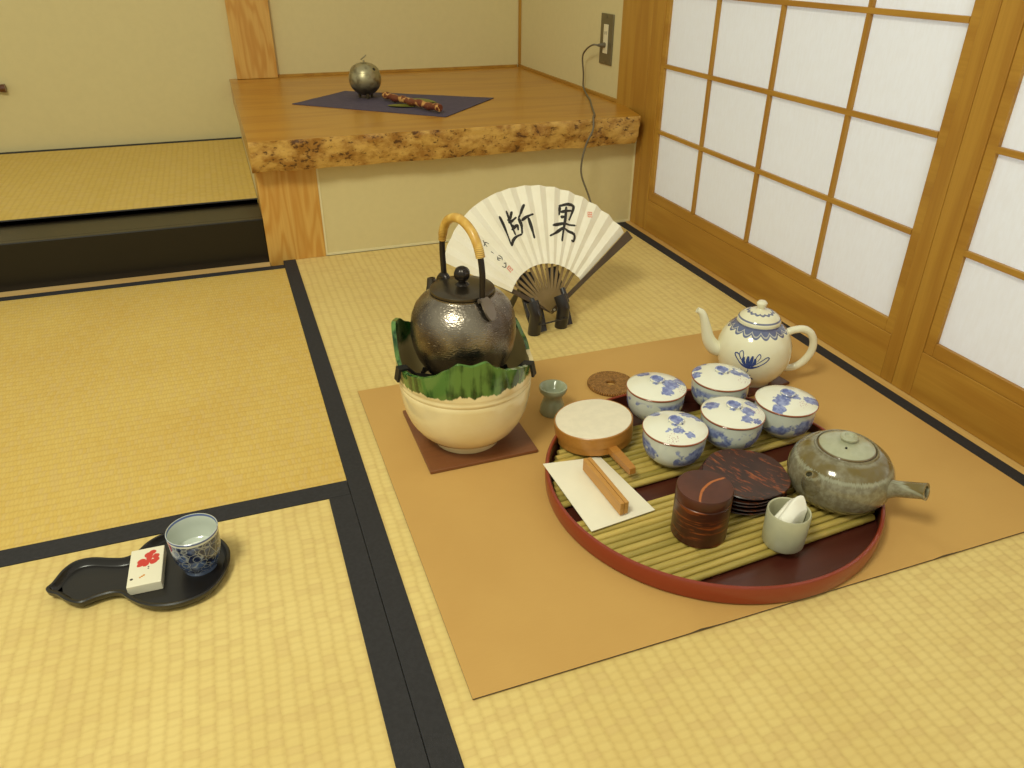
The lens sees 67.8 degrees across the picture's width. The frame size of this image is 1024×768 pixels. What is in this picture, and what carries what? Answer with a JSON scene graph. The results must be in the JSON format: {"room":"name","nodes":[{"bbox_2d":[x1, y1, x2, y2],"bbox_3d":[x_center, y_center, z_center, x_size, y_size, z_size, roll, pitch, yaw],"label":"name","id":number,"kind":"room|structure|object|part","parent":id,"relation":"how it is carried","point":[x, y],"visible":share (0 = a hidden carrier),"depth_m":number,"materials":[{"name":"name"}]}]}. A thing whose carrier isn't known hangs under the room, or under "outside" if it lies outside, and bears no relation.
{"room":"japanese tea room","nodes":[
{"label":"japanese tea room","id":0,"kind":"room"},
{"bbox_2d":[240,129,257,198],"bbox_3d":[-0.747,-0.608,2.194,0.014,0.270,0.744,-10,31,-17],"label":"wall","id":1,"kind":"structure","parent":0,"point":[252,175],"depth_m":2.07,"materials":[{"name":"beige paint"}]},
{"bbox_2d":[0,203,261,241],"bbox_3d":[-1.373,-0.246,1.601,1.636,0.084,0.120,-10,31,-17],"label":"trim","id":2,"kind":"structure","parent":1,"relation":"attached to","point":[250,210],"depth_m":1.74,"materials":[{"name":"brown wood"}]},
{"bbox_2d":[0,0,517,152],"bbox_3d":[-1.180,-1.210,2.155,2.650,1.350,0.050,-10,31,-17],"label":"wall","id":3,"kind":"structure","parent":0,"point":[74,73],"depth_m":2.33,"materials":[{"name":"beige paint"}]},
{"bbox_2d":[0,84,6,92],"bbox_3d":[-1.794,-1.223,1.843,0.714,1.012,0.024,-10,31,-17],"label":"scroll","id":4,"kind":"object","parent":3,"relation":"attached to","point":[3,88],"visible":1,"depth_m":2.19,"materials":[{"name":"beige paper"}]},
{"bbox_2d":[225,0,277,78],"bbox_3d":[-0.801,-1.406,2.158,0.124,1.010,0.020,-10,31,-17],"label":"trim","id":5,"kind":"structure","parent":3,"relation":"attached to","point":[249,23],"depth_m":2.34,"materials":[{"name":"brown wood"}]},
{"bbox_2d":[229,67,640,173],"bbox_3d":[-0.266,-0.783,2.166,0.974,0.071,0.955,-10,31,-17],"label":"wooden shelf","id":6,"kind":"object","parent":3,"relation":"attached to","point":[527,111],"visible":0.98,"depth_m":1.86,"materials":[{"name":"orange wood"}]},
{"bbox_2d":[292,55,492,116],"bbox_3d":[-0.316,-0.814,2.035,0.453,0.111,0.300,11,32,19],"label":"cloth","id":7,"kind":"object","parent":6,"relation":"on","point":[451,105],"depth_m":2.04,"materials":[{"name":"purple fabric"}]},
{"bbox_3d":[-0.400,-0.858,2.058,0.080,0.022,0.080,-10,31,-17],"label":"lid","id":8,"kind":"part","parent":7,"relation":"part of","materials":[{"name":"silver metal"}]},
{"bbox_3d":[-0.400,-0.836,2.070,0.088,0.110,0.088,-10,31,-17],"label":"incense burner","id":9,"kind":"part","parent":7,"relation":"part of","materials":[{"name":"silver metal"}]},
{"bbox_2d":[349,71,380,94],"bbox_3d":[-0.400,-0.821,2.079,0.088,0.061,0.088,-10,31,-17],"label":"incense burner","id":10,"kind":"object","parent":7,"relation":"on","point":[362,82],"depth_m":2.05,"materials":[{"name":"silver metal"}]},
{"bbox_2d":[388,104,416,106],"bbox_3d":[-0.283,-0.725,1.981,0.085,0.002,0.034,5,30,7],"label":"leaf","id":11,"kind":"object","parent":7,"relation":"on","point":[400,105],"visible":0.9,"depth_m":1.98,"materials":[{"name":"green plant"}]},
{"bbox_2d":[382,92,442,111],"bbox_3d":[-0.262,-0.734,1.977,0.020,0.022,0.251,-23,37,-35],"label":"stick","id":12,"kind":"object","parent":7,"relation":"on","point":[438,107],"visible":1,"depth_m":1.96,"materials":[{"name":"brown wood"}]},
{"bbox_2d":[413,98,436,102],"bbox_3d":[-0.240,-0.765,2.052,0.100,0.002,0.034,21,36,32],"label":"leaf","id":13,"kind":"object","parent":7,"relation":"on","point":[425,100],"visible":0.56,"depth_m":2.05,"materials":[{"name":"green plant"}]},
{"bbox_2d":[580,42,605,202],"bbox_3d":[0.207,-0.645,2.008,0.063,0.432,0.595,3,30,4],"label":"power cord","id":14,"kind":"object","parent":6,"relation":"on","point":[603,44],"visible":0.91,"depth_m":1.92,"materials":[{"name":"grey rubber"}]},
{"bbox_2d":[278,64,616,101],"bbox_3d":[-0.230,-0.876,2.247,0.827,0.008,0.763,-10,31,-17],"label":"trim","id":15,"kind":"structure","parent":3,"relation":"attached to","point":[610,98],"depth_m":2.49,"materials":[{"name":"brown wood"}]},
{"bbox_2d":[518,0,521,63],"bbox_3d":[0.029,-1.559,2.426,0.008,1.002,0.009,-10,31,-17],"label":"trim","id":16,"kind":"structure","parent":3,"relation":"attached to","point":[519,1],"depth_m":2.62,"materials":[{"name":"brown wood"}]},
{"bbox_2d":[327,242,445,255],"bbox_3d":[-0.689,0.215,1.073,3.650,0.035,3.600,-10,31,-17],"label":"floor","id":17,"kind":"structure","parent":0,"point":[445,242],"depth_m":2.05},
{"bbox_2d":[0,137,257,225],"bbox_3d":[-1.498,-0.485,1.945,1.586,0.031,0.748,-10,31,-17],"label":"mat","id":18,"kind":"object","parent":17,"relation":"on","point":[36,186],"visible":0.78,"depth_m":2.02,"materials":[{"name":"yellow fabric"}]},
{"bbox_2d":[0,265,350,567],"bbox_3d":[-1.232,0.107,1.159,1.816,0.051,0.922,-10,31,-17],"label":"mat","id":19,"kind":"object","parent":17,"relation":"on","point":[128,411],"visible":0.75,"depth_m":1.23,"materials":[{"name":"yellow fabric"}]},
{"bbox_2d":[0,494,429,767],"bbox_3d":[-0.384,0.609,0.289,0.912,0.051,1.545,-10,31,-17],"label":"mat","id":20,"kind":"object","parent":17,"relation":"on","point":[291,661],"visible":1,"depth_m":0.79,"materials":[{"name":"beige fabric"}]},
{"bbox_2d":[46,533,229,609],"bbox_3d":[-0.435,0.226,0.895,0.200,0.013,0.134,-10,31,-17],"label":"tray","id":21,"kind":"object","parent":20,"relation":"on","point":[85,581],"visible":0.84,"depth_m":0.89,"materials":[{"name":"black paint"}]},
{"bbox_2d":[126,545,166,594],"bbox_3d":[-0.430,0.219,0.897,0.037,0.012,0.064,-9,31,-16],"label":"box","id":22,"kind":"object","parent":21,"relation":"on","point":[146,573],"visible":1,"depth_m":0.89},
{"bbox_2d":[165,513,220,575],"bbox_3d":[-0.373,0.193,0.899,0.058,0.056,0.058,-10,31,-17],"label":"cup","id":23,"kind":"object","parent":21,"relation":"on","point":[193,540],"visible":1,"depth_m":0.89,"materials":[{"name":"white ceramic"}]},
{"bbox_2d":[283,222,1023,767],"bbox_3d":[0.310,0.236,0.950,0.912,0.051,2.496,-10,31,-17],"label":"mat","id":24,"kind":"object","parent":17,"relation":"on","point":[921,665],"visible":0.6,"depth_m":0.82,"materials":[{"name":"beige wicker"}]},
{"bbox_2d":[510,266,572,336],"bbox_3d":[0.060,-0.168,1.506,0.109,0.105,0.138,-10,31,-17],"label":"stand","id":25,"kind":"object","parent":24,"relation":"on","point":[535,316],"visible":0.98,"depth_m":1.48,"materials":[{"name":"black wood"}]},
{"bbox_3d":[0.003,-0.171,1.527,0.016,0.076,0.064,-10,31,-17],"label":"leg","id":26,"kind":"part","parent":25,"relation":"part of","materials":[{"name":"black wood"}]},
{"bbox_3d":[0.043,-0.126,1.460,0.029,0.075,0.035,-10,31,-17],"label":"post","id":27,"kind":"part","parent":25,"relation":"part of","materials":[{"name":"black wood"}]},
{"bbox_2d":[445,185,632,313],"bbox_3d":[0.060,-0.264,1.495,0.428,0.223,0.149,-10,31,-17],"label":"folding fan","id":28,"kind":"object","parent":25,"relation":"on","point":[519,229],"visible":0.97,"depth_m":1.49,"materials":[{"name":"white paper"}]},
{"bbox_3d":[0.097,-0.142,1.489,0.029,0.075,0.035,-10,31,-17],"label":"post","id":29,"kind":"part","parent":25,"relation":"part of","materials":[{"name":"black wood"}]},
{"bbox_2d":[358,330,1023,699],"bbox_3d":[0.239,0.093,1.142,0.827,0.005,0.644,-10,31,-17],"label":"cloth","id":30,"kind":"object","parent":24,"relation":"on","point":[520,601],"visible":0.52,"depth_m":0.98,"materials":[{"name":"brown fabric"}]},
{"bbox_2d":[403,410,537,473],"bbox_3d":[-0.068,0.072,1.172,0.164,0.006,0.175,-10,31,-17],"label":"board","id":31,"kind":"object","parent":30,"relation":"on","point":[517,442],"visible":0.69,"depth_m":1.12,"materials":[{"name":"brown wood"}]},
{"bbox_2d":[391,317,532,453],"bbox_3d":[-0.067,-0.004,1.111,0.200,0.187,0.200,-10,31,-17],"label":"pot","id":32,"kind":"object","parent":31,"relation":"on","point":[462,409],"visible":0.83,"depth_m":1.04,"materials":[{"name":"beige ceramic"}]},
{"bbox_2d":[394,360,535,382],"bbox_3d":[-0.055,-0.017,1.083,0.174,0.047,0.156,13,32,21],"label":"trivet","id":33,"kind":"object","parent":32,"relation":"in","point":[405,367],"visible":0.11,"depth_m":1.06,"materials":[{"name":"black metal"}]},
{"bbox_2d":[410,213,515,374],"bbox_3d":[-0.068,-0.120,1.046,0.148,0.230,0.148,0,30,-1],"label":"kettle","id":34,"kind":"object","parent":33,"relation":"on","point":[460,318],"visible":0.94,"depth_m":1.01,"materials":[{"name":"silver metal"}]},
{"bbox_3d":[-0.110,-0.133,1.101,0.026,0.042,0.032,-17,34,-28],"label":"spout","id":35,"kind":"part","parent":34,"relation":"part of","materials":[{"name":"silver metal"}]},
{"bbox_3d":[-0.068,-0.147,1.030,0.022,0.026,0.022,1,30,2],"label":"knob","id":36,"kind":"part","parent":34,"relation":"part of","materials":[{"name":"metal"}]},
{"bbox_3d":[-0.068,-0.132,1.038,0.088,0.009,0.088,-10,31,-17],"label":"lid","id":37,"kind":"part","parent":34,"relation":"part of","materials":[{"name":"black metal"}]},
{"bbox_3d":[-0.067,-0.170,1.016,0.036,0.110,0.103,-10,31,-17],"label":"bail handle","id":38,"kind":"part","parent":34,"relation":"part of","materials":[{"name":"metal"}]},
{"bbox_2d":[539,379,566,417],"bbox_3d":[0.065,0.024,1.214,0.045,0.048,0.045,-10,31,-17],"label":"lid rest","id":39,"kind":"object","parent":30,"relation":"on","point":[552,390],"visible":0.89,"depth_m":1.21,"materials":[{"name":"green ceramic"}]},
{"bbox_2d":[587,371,629,396],"bbox_3d":[0.169,-0.001,1.300,0.081,0.006,0.081,-10,31,-17],"label":"coaster","id":40,"kind":"object","parent":30,"relation":"on","point":[598,382],"visible":0.83,"depth_m":1.29,"materials":[{"name":"brown wicker"}]},
{"bbox_2d":[545,389,885,603],"bbox_3d":[0.270,0.130,1.052,0.449,0.028,0.449,-12,32,-21],"label":"round tray","id":41,"kind":"object","parent":30,"relation":"on","point":[742,569],"visible":0.39,"depth_m":0.94,"materials":[{"name":"red paint"}]},
{"bbox_2d":[554,399,635,474],"bbox_3d":[0.118,0.074,1.106,0.117,0.039,0.161,3,30,4],"label":"strainer","id":42,"kind":"object","parent":41,"relation":"on","point":[586,427],"visible":1,"depth_m":1.10,"materials":[{"name":"beige wood"}]},
{"bbox_3d":[0.121,0.064,1.126,0.113,0.027,0.113,-14,30,-15],"label":"frame","id":43,"kind":"part","parent":42,"relation":"part of","materials":[{"name":"brown wood"}]},
{"bbox_3d":[0.153,0.106,1.060,0.013,0.013,0.058,-14,30,-15],"label":"handle","id":44,"kind":"part","parent":42,"relation":"part of","materials":[{"name":"brown wood"}]},
{"bbox_2d":[543,457,654,531],"bbox_3d":[0.115,0.138,1.017,0.097,0.016,0.137,-13,32,-21],"label":"paper sheet","id":45,"kind":"object","parent":41,"relation":"on","point":[592,506],"visible":0.85,"depth_m":1.01,"materials":[{"name":"white paper"}]},
{"bbox_2d":[583,457,628,514],"bbox_3d":[0.123,0.134,1.008,0.012,0.022,0.101,-12,32,-20],"label":"clip","id":46,"kind":"object","parent":45,"relation":"on","point":[593,471],"visible":1,"depth_m":1.00,"materials":[{"name":"brown wood"}]},
{"bbox_2d":[626,372,686,419],"bbox_3d":[0.220,0.021,1.172,0.092,0.068,0.092,-10,31,-17],"label":"teacup","id":47,"kind":"object","parent":41,"relation":"on","point":[648,393],"visible":0.84,"depth_m":1.14,"materials":[{"name":"white ceramic"}]},
{"bbox_2d":[626,389,684,419],"bbox_3d":[0.220,0.028,1.176,0.089,0.052,0.089,-10,31,-17],"label":"cup","id":48,"kind":"object","parent":47,"relation":"on","point":[642,403],"depth_m":1.14,"materials":[{"name":"white ceramic"}]},
{"bbox_3d":[0.221,-0.001,1.159,0.092,0.016,0.092,-10,31,-17],"label":"lid","id":49,"kind":"part","parent":47,"relation":"part of","materials":[{"name":"white ceramic"}]},
{"bbox_2d":[642,410,708,467],"bbox_3d":[0.228,0.078,1.072,0.092,0.068,0.092,-10,31,-17],"label":"teacup","id":50,"kind":"object","parent":41,"relation":"on","point":[671,438],"visible":1,"depth_m":1.04,"materials":[{"name":"white ceramic"}]},
{"bbox_2d":[642,431,706,467],"bbox_3d":[0.228,0.085,1.076,0.089,0.052,0.089,-2,30,-4],"label":"cup","id":51,"kind":"object","parent":50,"relation":"on","point":[671,449],"depth_m":1.04,"materials":[{"name":"white ceramic"}]},
{"bbox_3d":[0.228,0.056,1.060,0.092,0.016,0.092,-10,31,-17],"label":"lid","id":52,"kind":"part","parent":50,"relation":"part of","materials":[{"name":"white ceramic"}]},
{"bbox_2d":[670,470,733,548],"bbox_3d":[0.234,0.154,0.938,0.069,0.070,0.069,-10,31,-17],"label":"tea canister","id":53,"kind":"object","parent":41,"relation":"on","point":[703,499],"visible":1,"depth_m":0.92,"materials":[{"name":"brown wood"}]},
{"bbox_3d":[0.234,0.130,0.924,0.069,0.015,0.069,-10,31,-17],"label":"lid","id":54,"kind":"part","parent":53,"relation":"part of","materials":[{"name":"brown wood"}]},
{"bbox_2d":[691,363,750,405],"bbox_3d":[0.327,0.006,1.200,0.092,0.068,0.092,-10,31,-17],"label":"teacup","id":55,"kind":"object","parent":41,"relation":"on","point":[709,380],"visible":0.76,"depth_m":1.17,"materials":[{"name":"white ceramic"}]},
{"bbox_2d":[691,379,748,405],"bbox_3d":[0.327,0.013,1.204,0.089,0.052,0.089,6,30,9],"label":"cup","id":56,"kind":"object","parent":55,"relation":"on","point":[702,390],"depth_m":1.16,"materials":[{"name":"white ceramic"}]},
{"bbox_3d":[0.327,-0.017,1.187,0.092,0.016,0.092,-10,31,-17],"label":"lid","id":57,"kind":"part","parent":55,"relation":"part of","materials":[{"name":"white ceramic"}]},
{"bbox_2d":[700,396,765,449],"bbox_3d":[0.319,0.058,1.108,0.092,0.068,0.092,-10,31,-17],"label":"teacup","id":58,"kind":"object","parent":41,"relation":"on","point":[732,422],"visible":0.94,"depth_m":1.08,"materials":[{"name":"white ceramic"}]},
{"bbox_3d":[0.319,0.036,1.096,0.092,0.016,0.092,-10,31,-17],"label":"lid","id":59,"kind":"part","parent":58,"relation":"part of","materials":[{"name":"white ceramic"}]},
{"bbox_2d":[731,509,765,514],"bbox_3d":[0.307,0.141,1.023,0.113,0.008,0.114,-19,35,-30],"label":"saucer","id":60,"kind":"object","parent":41,"relation":"on","point":[732,510],"visible":0.07,"depth_m":0.98,"materials":[{"name":"brown wood"}]},
{"bbox_2d":[731,492,786,511],"bbox_3d":[0.309,0.137,1.020,0.113,0.008,0.114,-20,35,-31],"label":"saucer","id":61,"kind":"object","parent":60,"relation":"on","point":[745,509],"visible":0.12,"depth_m":0.97,"materials":[{"name":"brown wood"}]},
{"bbox_2d":[732,492,785,507],"bbox_3d":[0.307,0.131,1.018,0.113,0.008,0.114,-21,36,-32],"label":"saucer","id":62,"kind":"object","parent":61,"relation":"on","point":[733,503],"visible":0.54,"depth_m":0.97,"materials":[{"name":"brown wood"}]},
{"bbox_2d":[699,460,784,504],"bbox_3d":[0.307,0.126,1.014,0.113,0.008,0.114,-22,37,-34],"label":"saucer","id":63,"kind":"object","parent":62,"relation":"on","point":[735,499],"visible":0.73,"depth_m":0.97,"materials":[{"name":"brown wood"}]},
{"bbox_2d":[702,449,790,499],"bbox_3d":[0.311,0.120,1.013,0.113,0.008,0.114,-23,37,-35],"label":"saucer","id":64,"kind":"object","parent":63,"relation":"on","point":[753,475],"visible":0.78,"depth_m":1.02,"materials":[{"name":"brown wood"}]},
{"bbox_2d":[754,385,818,438],"bbox_3d":[0.407,0.041,1.138,0.092,0.068,0.092,-10,31,-17],"label":"teacup","id":65,"kind":"object","parent":41,"relation":"on","point":[790,412],"visible":0.94,"depth_m":1.11,"materials":[{"name":"white ceramic"}]},
{"bbox_3d":[0.407,0.019,1.126,0.092,0.016,0.092,-10,31,-17],"label":"lid","id":66,"kind":"part","parent":65,"relation":"part of","materials":[{"name":"white ceramic"}]},
{"bbox_2d":[762,497,811,553],"bbox_3d":[0.334,0.173,0.927,0.052,0.049,0.052,-10,31,-17],"label":"cup","id":67,"kind":"object","parent":41,"relation":"on","point":[782,537],"visible":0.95,"depth_m":0.91,"materials":[{"name":"grey ceramic"}]},
{"bbox_2d":[775,495,806,523],"bbox_3d":[0.335,0.163,0.922,0.042,0.054,0.024,-20,35,-31],"label":"folded cloth","id":68,"kind":"object","parent":67,"relation":"in","point":[794,511],"visible":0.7,"depth_m":0.91,"materials":[{"name":"white fabric"}]},
{"bbox_2d":[787,429,929,514],"bbox_3d":[0.447,0.108,0.998,0.162,0.093,0.133,7,30,11],"label":"teapot","id":69,"kind":"object","parent":41,"relation":"on","point":[838,471],"visible":1,"depth_m":0.96,"materials":[{"name":"grey ceramic"}]},
{"bbox_3d":[0.385,0.124,0.975,0.041,0.044,0.037,-10,31,-17],"label":"spout","id":70,"kind":"part","parent":69,"relation":"part of","materials":[{"name":"grey ceramic"}]},
{"bbox_3d":[0.434,0.074,0.983,0.072,0.020,0.072,-10,31,-17],"label":"lid","id":71,"kind":"part","parent":69,"relation":"part of","materials":[{"name":"green ceramic"}]},
{"bbox_3d":[0.486,0.134,0.953,0.030,0.047,0.061,-23,37,-35],"label":"handle","id":72,"kind":"part","parent":69,"relation":"part of","materials":[{"name":"grey ceramic"}]},
{"bbox_2d":[747,376,789,396],"bbox_3d":[0.413,-0.011,1.323,0.094,0.005,0.094,-15,33,-25],"label":"coaster","id":73,"kind":"object","parent":30,"relation":"on","point":[779,380],"visible":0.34,"depth_m":1.30,"materials":[{"name":"brown wood"}]},
{"bbox_2d":[696,300,816,387],"bbox_3d":[0.409,-0.074,1.282,0.175,0.144,0.123,-16,33,-26],"label":"teapot","id":74,"kind":"object","parent":73,"relation":"on","point":[756,341],"visible":0.95,"depth_m":1.25,"materials":[{"name":"white ceramic"}]},
{"bbox_3d":[0.334,-0.086,1.280,0.058,0.090,0.029,0,30,-1],"label":"spout","id":75,"kind":"part","parent":74,"relation":"part of","materials":[{"name":"white ceramic"}]},
{"bbox_2d":[735,350,769,368],"bbox_3d":[0.390,-0.039,1.241,0.056,0.029,0.008,11,31,17],"label":"flower","id":76,"kind":"object","parent":74,"relation":"on","point":[744,359],"depth_m":1.24,"materials":[{"name":"blue paint"}]},
{"bbox_3d":[0.410,-0.121,1.256,0.071,0.035,0.071,-10,31,-17],"label":"lid","id":77,"kind":"part","parent":74,"relation":"part of","materials":[{"name":"white ceramic"}]},
{"bbox_3d":[0.484,-0.059,1.285,0.057,0.086,0.013,2,30,3],"label":"handle","id":78,"kind":"part","parent":74,"relation":"part of","materials":[{"name":"white ceramic"}]},
{"bbox_2d":[318,143,634,252],"bbox_3d":[-0.067,-0.481,1.930,0.827,0.220,0.019,-10,31,-17],"label":"wall","id":79,"kind":"structure","parent":0,"point":[404,202],"depth_m":1.88,"materials":[{"name":"beige paint"}]},
{"bbox_2d":[0,217,268,291],"bbox_3d":[-1.349,-0.183,1.561,1.636,0.155,0.020,-10,31,-17],"label":"step riser","id":80,"kind":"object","parent":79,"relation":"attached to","point":[25,264],"depth_m":1.70,"materials":[{"name":"brown wood"}]},
{"bbox_2d":[0,262,269,296],"bbox_3d":[-1.410,-0.114,1.543,1.786,0.050,0.031,-10,31,-17],"label":"trim","id":81,"kind":"structure","parent":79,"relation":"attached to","point":[264,264],"depth_m":1.71,"materials":[{"name":"brown wood"}]},
{"bbox_2d":[254,169,325,265],"bbox_3d":[-0.538,-0.408,1.847,0.133,0.270,0.148,-10,31,-17],"label":"wooden post","id":82,"kind":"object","parent":79,"relation":"attached to","point":[289,202],"depth_m":1.77,"materials":[{"name":"brown wood"}]},
{"bbox_2d":[316,142,635,255],"bbox_3d":[-0.063,-0.476,1.921,0.827,0.220,0.002,-10,31,-17],"label":"trim","id":83,"kind":"structure","parent":79,"relation":"attached to","point":[317,174],"depth_m":1.89,"materials":[{"name":"brown wood"}]},
{"bbox_2d":[635,0,1002,382],"bbox_3d":[0.511,-0.777,1.382,0.030,1.280,0.934,-10,31,-17],"label":"door","id":84,"kind":"structure","parent":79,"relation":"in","point":[803,154],"depth_m":1.41,"materials":[{"name":"white paper"}]},
{"bbox_3d":[0.513,-0.249,1.667,0.030,0.082,0.850,-10,31,-17],"label":"rail","id":85,"kind":"part","parent":84,"relation":"part of","materials":[{"name":"brown wood"}]},
{"bbox_2d":[625,221,1023,473],"bbox_3d":[0.804,0.148,1.110,0.140,0.050,2.500,-10,31,-17],"label":"trim","id":86,"kind":"structure","parent":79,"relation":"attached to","point":[969,436],"depth_m":1.34,"materials":[{"name":"brown wood"}]},
{"bbox_2d":[891,0,1023,466],"bbox_3d":[0.841,-0.327,0.599,0.030,1.280,0.987,-10,31,-17],"label":"door","id":87,"kind":"structure","parent":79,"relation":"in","point":[961,357],"depth_m":1.12,"materials":[{"name":"brown wood"}]},
{"bbox_3d":[0.837,0.193,0.897,0.030,0.082,0.904,-10,31,-17],"label":"rail","id":88,"kind":"part","parent":87,"relation":"part of","materials":[{"name":"brown wood"}]},
{"bbox_3d":[0.839,-0.337,0.594,0.023,1.138,0.904,-10,31,-17],"label":"frame","id":89,"kind":"part","parent":87,"relation":"part of","materials":[{"name":"brown wood"}]},
{"bbox_2d":[521,0,622,222],"bbox_3d":[0.182,-1.236,2.214,0.046,1.350,0.763,-10,31,-17],"label":"wall","id":90,"kind":"structure","parent":0,"point":[555,34],"depth_m":2.27,"materials":[{"name":"beige paint"}]},
{"bbox_2d":[599,13,614,65],"bbox_3d":[0.255,-0.934,2.064,0.007,0.126,0.074,-10,31,-17],"label":"wall outlet","id":91,"kind":"object","parent":90,"relation":"attached to","point":[607,20],"visible":1,"depth_m":2.06,"materials":[{"name":"beige plastic"}]},
{"bbox_2d":[616,0,653,223],"bbox_3d":[0.336,-1.042,1.825,0.055,1.299,0.156,-10,31,-17],"label":"trim","id":92,"kind":"structure","parent":90,"relation":"attached to","point":[637,16],"depth_m":1.94,"materials":[{"name":"brown wood"}]},
{"bbox_2d":[700,413,762,449],"bbox_3d":[0.319,0.065,1.112,0.089,0.052,0.089,14,33,23],"label":"cup","id":93,"kind":"object","parent":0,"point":[741,431],"depth_m":1.07,"materials":[{"name":"white ceramic"}]},
{"bbox_2d":[754,401,815,438],"bbox_3d":[0.407,0.048,1.142,0.089,0.052,0.089,24,38,35],"label":"cup","id":94,"kind":"object","parent":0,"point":[784,419],"depth_m":1.10,"materials":[{"name":"white ceramic"}]}
]}

